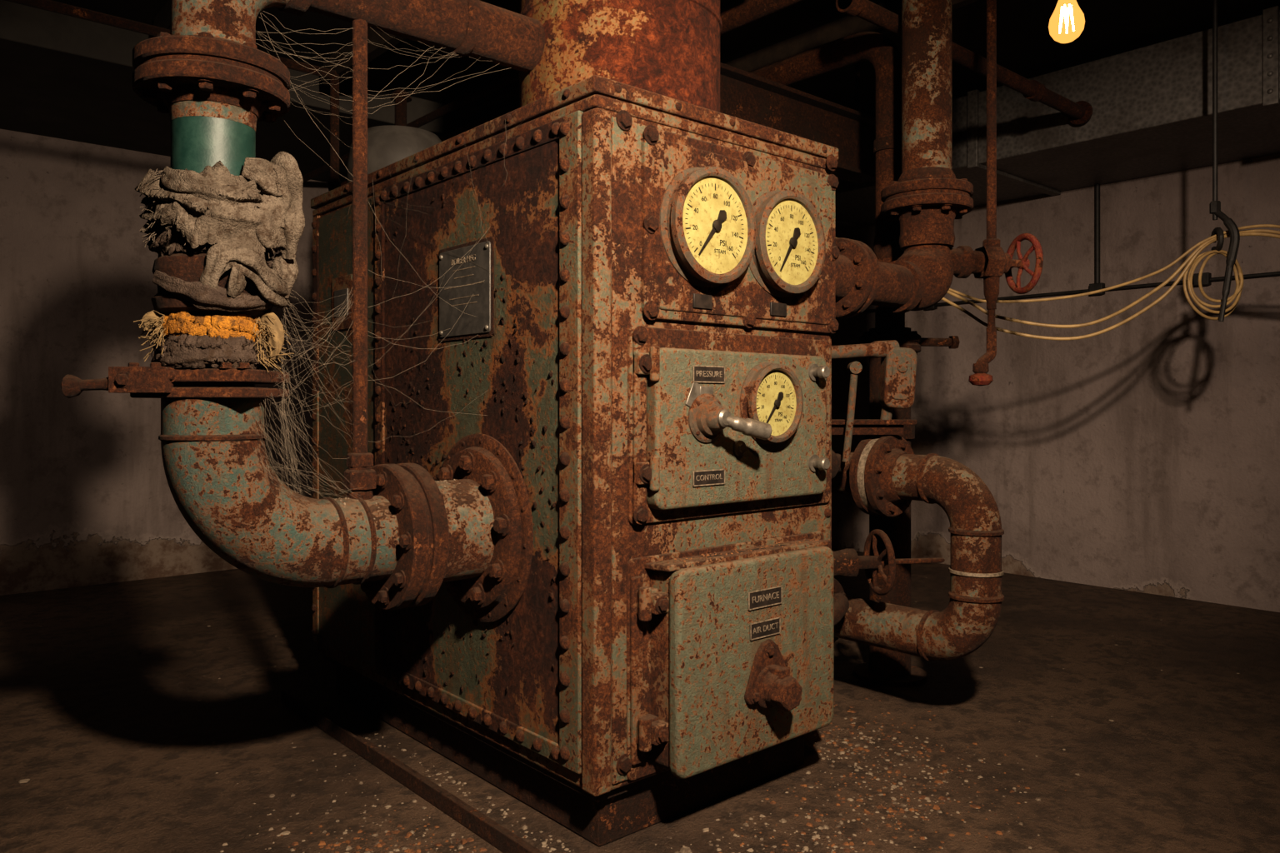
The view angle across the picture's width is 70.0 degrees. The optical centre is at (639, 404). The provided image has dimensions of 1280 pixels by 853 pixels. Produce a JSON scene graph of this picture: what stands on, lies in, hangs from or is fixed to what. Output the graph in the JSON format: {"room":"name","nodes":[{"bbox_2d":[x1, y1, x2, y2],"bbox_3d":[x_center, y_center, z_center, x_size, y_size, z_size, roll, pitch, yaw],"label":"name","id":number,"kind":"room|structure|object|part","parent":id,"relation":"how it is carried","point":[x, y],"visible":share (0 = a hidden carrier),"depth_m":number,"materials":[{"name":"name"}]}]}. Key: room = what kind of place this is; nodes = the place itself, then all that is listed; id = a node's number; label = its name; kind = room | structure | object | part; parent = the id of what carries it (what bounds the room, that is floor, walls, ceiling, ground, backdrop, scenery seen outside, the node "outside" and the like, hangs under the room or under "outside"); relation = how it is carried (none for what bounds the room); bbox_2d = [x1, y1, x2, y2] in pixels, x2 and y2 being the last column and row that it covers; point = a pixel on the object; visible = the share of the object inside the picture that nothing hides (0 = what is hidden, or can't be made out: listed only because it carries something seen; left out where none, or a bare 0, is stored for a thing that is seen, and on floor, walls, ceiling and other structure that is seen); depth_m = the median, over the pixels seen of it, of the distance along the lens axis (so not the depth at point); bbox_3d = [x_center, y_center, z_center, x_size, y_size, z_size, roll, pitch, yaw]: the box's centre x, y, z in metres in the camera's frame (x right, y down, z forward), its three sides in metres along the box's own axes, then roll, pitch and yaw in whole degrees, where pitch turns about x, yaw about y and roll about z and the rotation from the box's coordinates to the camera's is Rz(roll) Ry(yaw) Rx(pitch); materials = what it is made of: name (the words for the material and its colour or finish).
{"room":"mechanical room","nodes":[
{"label":"mechanical room","id":0,"kind":"room"},
{"bbox_2d":[0,128,329,595],"bbox_3d":[-3.279,-0.350,6.005,9.130,2.980,0.100,0,0,-41],"label":"wall","id":1,"kind":"structure","parent":0,"point":[87,498],"depth_m":5.75,"materials":[{"name":"paint"}]},
{"bbox_2d":[302,70,519,182],"bbox_3d":[-1.040,-1.600,4.940,0.060,0.060,4.430,0,0,-41],"label":"conduit pipe","id":2,"kind":"object","parent":1,"relation":"attached to","point":[513,76],"visible":0.22,"depth_m":4.87,"materials":[{"name":"brown metal"}]},
{"bbox_2d":[0,0,484,182],"bbox_3d":[-3.471,-1.745,4.681,7.100,0.190,1.640,0,0,-41],"label":"ceiling beam","id":3,"kind":"structure","parent":0,"point":[63,77],"depth_m":5.06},
{"bbox_2d":[340,0,804,185],"bbox_3d":[-0.617,-1.595,4.911,0.110,0.110,5.030,0,0,-41],"label":"pipe","id":4,"kind":"object","parent":3,"relation":"hanging from","point":[744,12],"visible":0.16,"depth_m":3.71,"materials":[{"name":"brown metal"}]},
{"bbox_2d":[0,548,1279,852],"bbox_3d":[-0.370,1.190,2.676,9.130,0.100,8.940,0,0,-41],"label":"floor","id":5,"kind":"structure","parent":0,"point":[112,742],"depth_m":3.08,"materials":[{"name":"concrete"}]},
{"bbox_2d":[346,89,441,183],"bbox_3d":[-1.213,-0.225,4.636,0.520,2.730,0.520,0,0,-41],"label":"water tank","id":6,"kind":"object","parent":5,"relation":"on","point":[387,145],"visible":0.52,"depth_m":4.42,"materials":[{"name":"metal"}]},
{"bbox_2d":[390,89,411,126],"bbox_3d":[-1.213,-1.485,4.636,0.108,0.210,0.108,0,0,-41],"label":"outlet","id":7,"kind":"object","parent":6,"relation":"attached to","point":[400,108],"depth_m":4.61,"materials":[{"name":"brown metal"}]},
{"bbox_2d":[280,689,544,852],"bbox_3d":[-0.478,1.115,2.522,0.065,0.050,2.650,0,0,-41],"label":"rail","id":8,"kind":"object","parent":5,"relation":"on","point":[497,836],"visible":1,"depth_m":2.69,"materials":[{"name":"brown metal"}]},
{"bbox_2d":[310,75,839,846],"bbox_3d":[-0.273,0.159,3.186,1.008,1.962,2.039,0,0,-41],"label":"boiler","id":9,"kind":"object","parent":5,"relation":"on","point":[654,322],"visible":0.98,"depth_m":2.51,"materials":[{"name":"paint"}]},
{"bbox_2d":[60,0,544,622],"bbox_3d":[-0.785,-0.279,2.382,1.211,1.815,0.544,0,0,-41],"label":"pipe","id":10,"kind":"object","parent":9,"relation":"attached to","point":[217,218],"visible":0.99,"depth_m":2.14,"materials":[{"name":"metal"}]},
{"bbox_3d":[-1.086,-0.056,2.052,0.412,0.081,0.068,0,0,0],"label":"slide handle","id":11,"kind":"part","parent":10,"relation":"part of","materials":[{"name":"brown metal"}]},
{"bbox_3d":[-1.016,-0.050,2.180,0.270,0.075,0.240,0,0,0],"label":"slide plate","id":12,"kind":"part","parent":10,"relation":"part of","materials":[{"name":"brown metal"}]},
{"bbox_2d":[343,19,375,499],"bbox_3d":[-0.741,-0.795,2.420,0.073,2.090,0.083,0,0,-41],"label":"riser pipe","id":13,"kind":"object","parent":10,"relation":"attached to","point":[359,474],"visible":0.98,"depth_m":2.40,"materials":[{"name":"brown metal"}]},
{"bbox_2d":[251,10,528,507],"bbox_3d":[-0.684,-0.336,2.803,0.682,1.419,1.256,0,0,-8],"label":"cobweb","id":14,"kind":"object","parent":10,"relation":"attached to","point":[347,311],"visible":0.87,"depth_m":2.29,"materials":[{"name":"fabric"}]},
{"bbox_3d":[-1.090,0.095,3.399,0.010,1.660,0.545,0,0,-41],"label":"plate","id":15,"kind":"part","parent":9,"relation":"part of","materials":[{"name":"paint"}]},
{"bbox_3d":[-0.729,0.095,2.977,0.017,1.680,1.715,0,0,-41],"label":"frame","id":16,"kind":"part","parent":9,"relation":"part of","materials":[{"name":"brown metal"}]},
{"bbox_3d":[-0.525,-0.340,2.737,0.008,0.264,0.295,0,0,-41],"label":"data plate","id":17,"kind":"part","parent":9,"relation":"part of","materials":[{"name":"metal"}]},
{"bbox_3d":[-0.524,-0.340,2.738,0.005,0.288,0.319,0,0,-41],"label":"data plate frame","id":18,"kind":"part","parent":9,"relation":"part of","materials":[{"name":"grey metal"}]},
{"bbox_3d":[-0.528,0.095,2.755,0.012,1.660,1.115,0,0,-41],"label":"plate","id":19,"kind":"part","parent":9,"relation":"part of","materials":[{"name":"metal"}]},
{"bbox_3d":[-0.338,-0.781,3.272,0.992,0.075,1.823,0,0,-41],"label":"lid","id":20,"kind":"part","parent":9,"relation":"part of","materials":[{"name":"paint"}]},
{"bbox_2d":[519,0,722,112],"bbox_3d":[-0.065,-1.329,2.957,0.800,1.021,0.800,0,0,-41],"label":"flue pipe","id":21,"kind":"object","parent":9,"relation":"on","point":[671,48],"visible":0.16,"depth_m":2.67,"materials":[{"name":"metal"}]},
{"bbox_3d":[0.183,0.195,2.453,0.118,0.038,0.008,0,0,-41],"label":"label plate","id":22,"kind":"part","parent":9,"relation":"part of","materials":[{"name":"black metal"}]},
{"bbox_3d":[0.183,-0.082,2.453,0.118,0.042,0.008,0,0,-41],"label":"label plate","id":23,"kind":"part","parent":9,"relation":"part of","materials":[{"name":"black metal"}]},
{"bbox_3d":[0.269,0.680,2.602,0.805,0.570,0.014,0,0,-41],"label":"fire door frame","id":24,"kind":"part","parent":9,"relation":"part of","materials":[{"name":"paint"}]},
{"bbox_3d":[0.283,0.053,2.611,0.832,0.510,0.018,0,0,-41],"label":"control frame","id":25,"kind":"part","parent":9,"relation":"part of","materials":[{"name":"paint"}]},
{"bbox_3d":[0.293,0.062,2.582,0.705,0.420,0.048,0,0,-41],"label":"control door","id":26,"kind":"part","parent":9,"relation":"part of","materials":[{"name":"metal"}]},
{"bbox_3d":[0.287,0.416,2.554,0.660,0.023,0.100,0,0,-41],"label":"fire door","id":27,"kind":"part","parent":9,"relation":"part of","materials":[{"name":"paint"}]},
{"bbox_3d":[0.309,-0.473,2.631,0.805,0.497,0.022,0,0,-41],"label":"gauge panel","id":28,"kind":"part","parent":9,"relation":"part of","materials":[{"name":"paint"}]},
{"bbox_3d":[0.317,-0.472,2.627,0.750,0.445,0.018,0,0,-41],"label":"gauge panel","id":29,"kind":"part","parent":9,"relation":"part of","materials":[{"name":"paint"}]},
{"bbox_3d":[0.272,0.053,2.417,0.167,0.084,0.046,0,0,-23],"label":"arm","id":30,"kind":"part","parent":9,"relation":"part of","materials":[{"name":"metal"}]},
{"bbox_3d":[0.325,0.684,2.518,0.643,0.532,0.043,0,0,-41],"label":"fire door","id":31,"kind":"part","parent":9,"relation":"part of","materials":[{"name":"metal"}]},
{"bbox_3d":[0.341,0.528,2.504,0.135,0.046,0.008,0,0,-41],"label":"label plate","id":32,"kind":"part","parent":9,"relation":"part of","materials":[{"name":"black metal"}]},
{"bbox_3d":[0.350,0.728,2.501,0.178,0.169,0.020,0,0,-41],"label":"latch plate","id":33,"kind":"part","parent":9,"relation":"part of","materials":[{"name":"brown metal"}]},
{"bbox_3d":[0.341,0.612,2.504,0.120,0.042,0.008,0,0,-41],"label":"label plate","id":34,"kind":"part","parent":9,"relation":"part of","materials":[{"name":"black metal"}]},
{"bbox_3d":[0.378,0.768,2.461,0.119,0.119,0.090,0,0,-41],"label":"latch knob","id":35,"kind":"part","parent":9,"relation":"part of","materials":[{"name":"brown metal"}]},
{"bbox_2d":[831,340,917,479],"bbox_3d":[0.694,0.110,3.245,0.606,0.680,0.253,0,0,-18],"label":"mechanism","id":36,"kind":"object","parent":9,"relation":"attached to","point":[898,365],"visible":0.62,"depth_m":3.20,"materials":[{"name":"brown metal"}]},
{"bbox_2d":[832,529,944,625],"bbox_3d":[0.727,0.628,3.196,0.595,0.384,0.401,0,0,-41],"label":"valve","id":37,"kind":"object","parent":9,"relation":"attached to","point":[847,564],"visible":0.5,"depth_m":3.17,"materials":[{"name":"brown metal"}]},
{"bbox_3d":[0.958,0.551,3.221,0.245,0.029,0.030,0,0,-10],"label":"stem","id":38,"kind":"part","parent":37,"relation":"part of","materials":[{"name":"brown metal"}]},
{"bbox_2d":[831,435,1004,661],"bbox_3d":[0.771,0.625,3.475,0.296,1.031,1.259,0,0,-41],"label":"pipe","id":39,"kind":"object","parent":9,"relation":"attached to","point":[883,474],"visible":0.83,"depth_m":3.12,"materials":[{"name":"brown metal"}]},
{"bbox_2d":[835,0,1043,386],"bbox_3d":[0.978,-0.956,3.381,1.171,1.768,0.414,0,0,-29],"label":"supply pipe","id":40,"kind":"object","parent":9,"relation":"attached to","point":[926,200],"visible":0.93,"depth_m":3.41,"materials":[{"name":"brown metal"}]},
{"bbox_3d":[1.314,-0.097,3.524,0.088,0.050,0.088,0,0,-41],"label":"drain knob","id":41,"kind":"part","parent":40,"relation":"part of","materials":[{"name":"red paint"}]},
{"bbox_2d":[18,601,1239,852],"bbox_3d":[-0.457,1.135,3.313,7.202,0.009,7.180,0,0,-41],"label":"rubble","id":42,"kind":"object","parent":5,"relation":"on","point":[684,850],"visible":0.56,"depth_m":2.44,"materials":[{"name":"stone"}]},
{"bbox_2d":[215,665,1079,852],"bbox_3d":[-0.346,1.137,2.431,3.137,0.006,2.493,0,0,13],"label":"debris","id":43,"kind":"object","parent":5,"relation":"on","point":[782,821],"visible":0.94,"depth_m":2.59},
{"bbox_2d":[280,697,1066,852],"bbox_3d":[0.309,1.136,2.612,2.608,0.008,1.609,0,0,-41],"label":"litter","id":44,"kind":"object","parent":5,"relation":"on","point":[409,834],"visible":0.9,"depth_m":2.56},
{"bbox_2d":[748,30,959,687],"bbox_3d":[0.104,-0.235,5.004,0.408,2.750,3.378,0,0,-41],"label":"header standpipe","id":45,"kind":"object","parent":5,"relation":"on","point":[885,667],"visible":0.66,"depth_m":3.79,"materials":[{"name":"brown metal"}]},
{"bbox_2d":[52,0,1279,116],"bbox_3d":[-0.408,-1.890,2.643,9.230,0.100,8.940,0,0,-41],"label":"ceiling","id":46,"kind":"structure","parent":0,"point":[1030,43],"depth_m":4.57,"materials":[{"name":"grey concrete"}]},
{"bbox_2d":[5,0,340,190],"bbox_3d":[-1.913,-0.350,3.626,1.496,2.980,0.054,0,0,-41],"label":"conduit","id":47,"kind":"object","parent":46,"relation":"attached to","point":[334,182],"visible":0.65,"depth_m":3.94,"materials":[{"name":"black metal"}]},
{"bbox_2d":[154,0,979,118],"bbox_3d":[-0.639,-1.775,1.220,6.610,0.130,6.900,0,0,-41],"label":"ceiling joists","id":48,"kind":"object","parent":46,"relation":"attached to","point":[847,25],"depth_m":4.54,"materials":[{"name":"brown wood"}]},
{"bbox_2d":[835,0,1092,124],"bbox_3d":[1.536,-1.520,4.099,2.035,0.120,0.120,0,0,-41],"label":"pipe","id":49,"kind":"object","parent":46,"relation":"attached to","point":[1079,112],"visible":0.88,"depth_m":4.07,"materials":[{"name":"brown metal"}]},
{"bbox_2d":[835,0,1279,340],"bbox_3d":[1.802,-1.065,4.297,3.121,1.549,0.319,0,0,20],"label":"hanging cable","id":50,"kind":"object","parent":46,"relation":"hanging from","point":[1233,232],"visible":0.89,"depth_m":4.00,"materials":[{"name":"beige rubber"}]},
{"bbox_3d":[2.523,-1.099,3.974,0.067,1.482,0.171,0,0,-4],"label":"hanger rod","id":51,"kind":"part","parent":50,"relation":"part of","materials":[{"name":"black metal"}]},
{"bbox_2d":[1058,4,1074,33],"bbox_3d":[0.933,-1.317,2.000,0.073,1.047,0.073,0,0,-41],"label":"filament","id":52,"kind":"object","parent":46,"relation":"hanging from","point":[1070,7],"visible":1,"depth_m":2.00,"materials":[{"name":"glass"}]},
{"bbox_3d":[0.539,-1.630,4.082,1.474,0.420,0.024,0,0,-41],"label":"hangers","id":53,"kind":"object","parent":46,"relation":"hanging from","visible":0},
{"bbox_2d":[720,62,874,184],"bbox_3d":[0.558,-1.280,4.098,1.600,0.300,0.140,0,0,-41],"label":"duct","id":54,"kind":"object","parent":53,"relation":"hanging from","point":[744,95],"visible":0.4,"depth_m":4.25,"materials":[{"name":"brown metal"}]},
{"bbox_2d":[831,153,1279,612],"bbox_3d":[3.062,-0.350,5.609,0.100,2.980,8.840,0,0,-41],"label":"wall","id":55,"kind":"structure","parent":0,"point":[1142,454],"depth_m":5.65,"materials":[{"name":"paint"}]},
{"bbox_2d":[861,184,1279,313],"bbox_3d":[3.381,-1.035,5.131,0.050,0.690,6.700,0,0,-41],"label":"conduit","id":56,"kind":"object","parent":55,"relation":"attached to","point":[1207,279],"visible":0.72,"depth_m":5.71,"materials":[{"name":"black metal"}]},
{"bbox_2d":[835,5,1279,230],"bbox_3d":[2.452,-1.580,5.408,1.085,0.440,8.340,0,0,-41],"label":"ceiling beam","id":57,"kind":"structure","parent":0,"point":[1152,105],"depth_m":4.78,"materials":[{"name":"grey concrete"}]}
]}

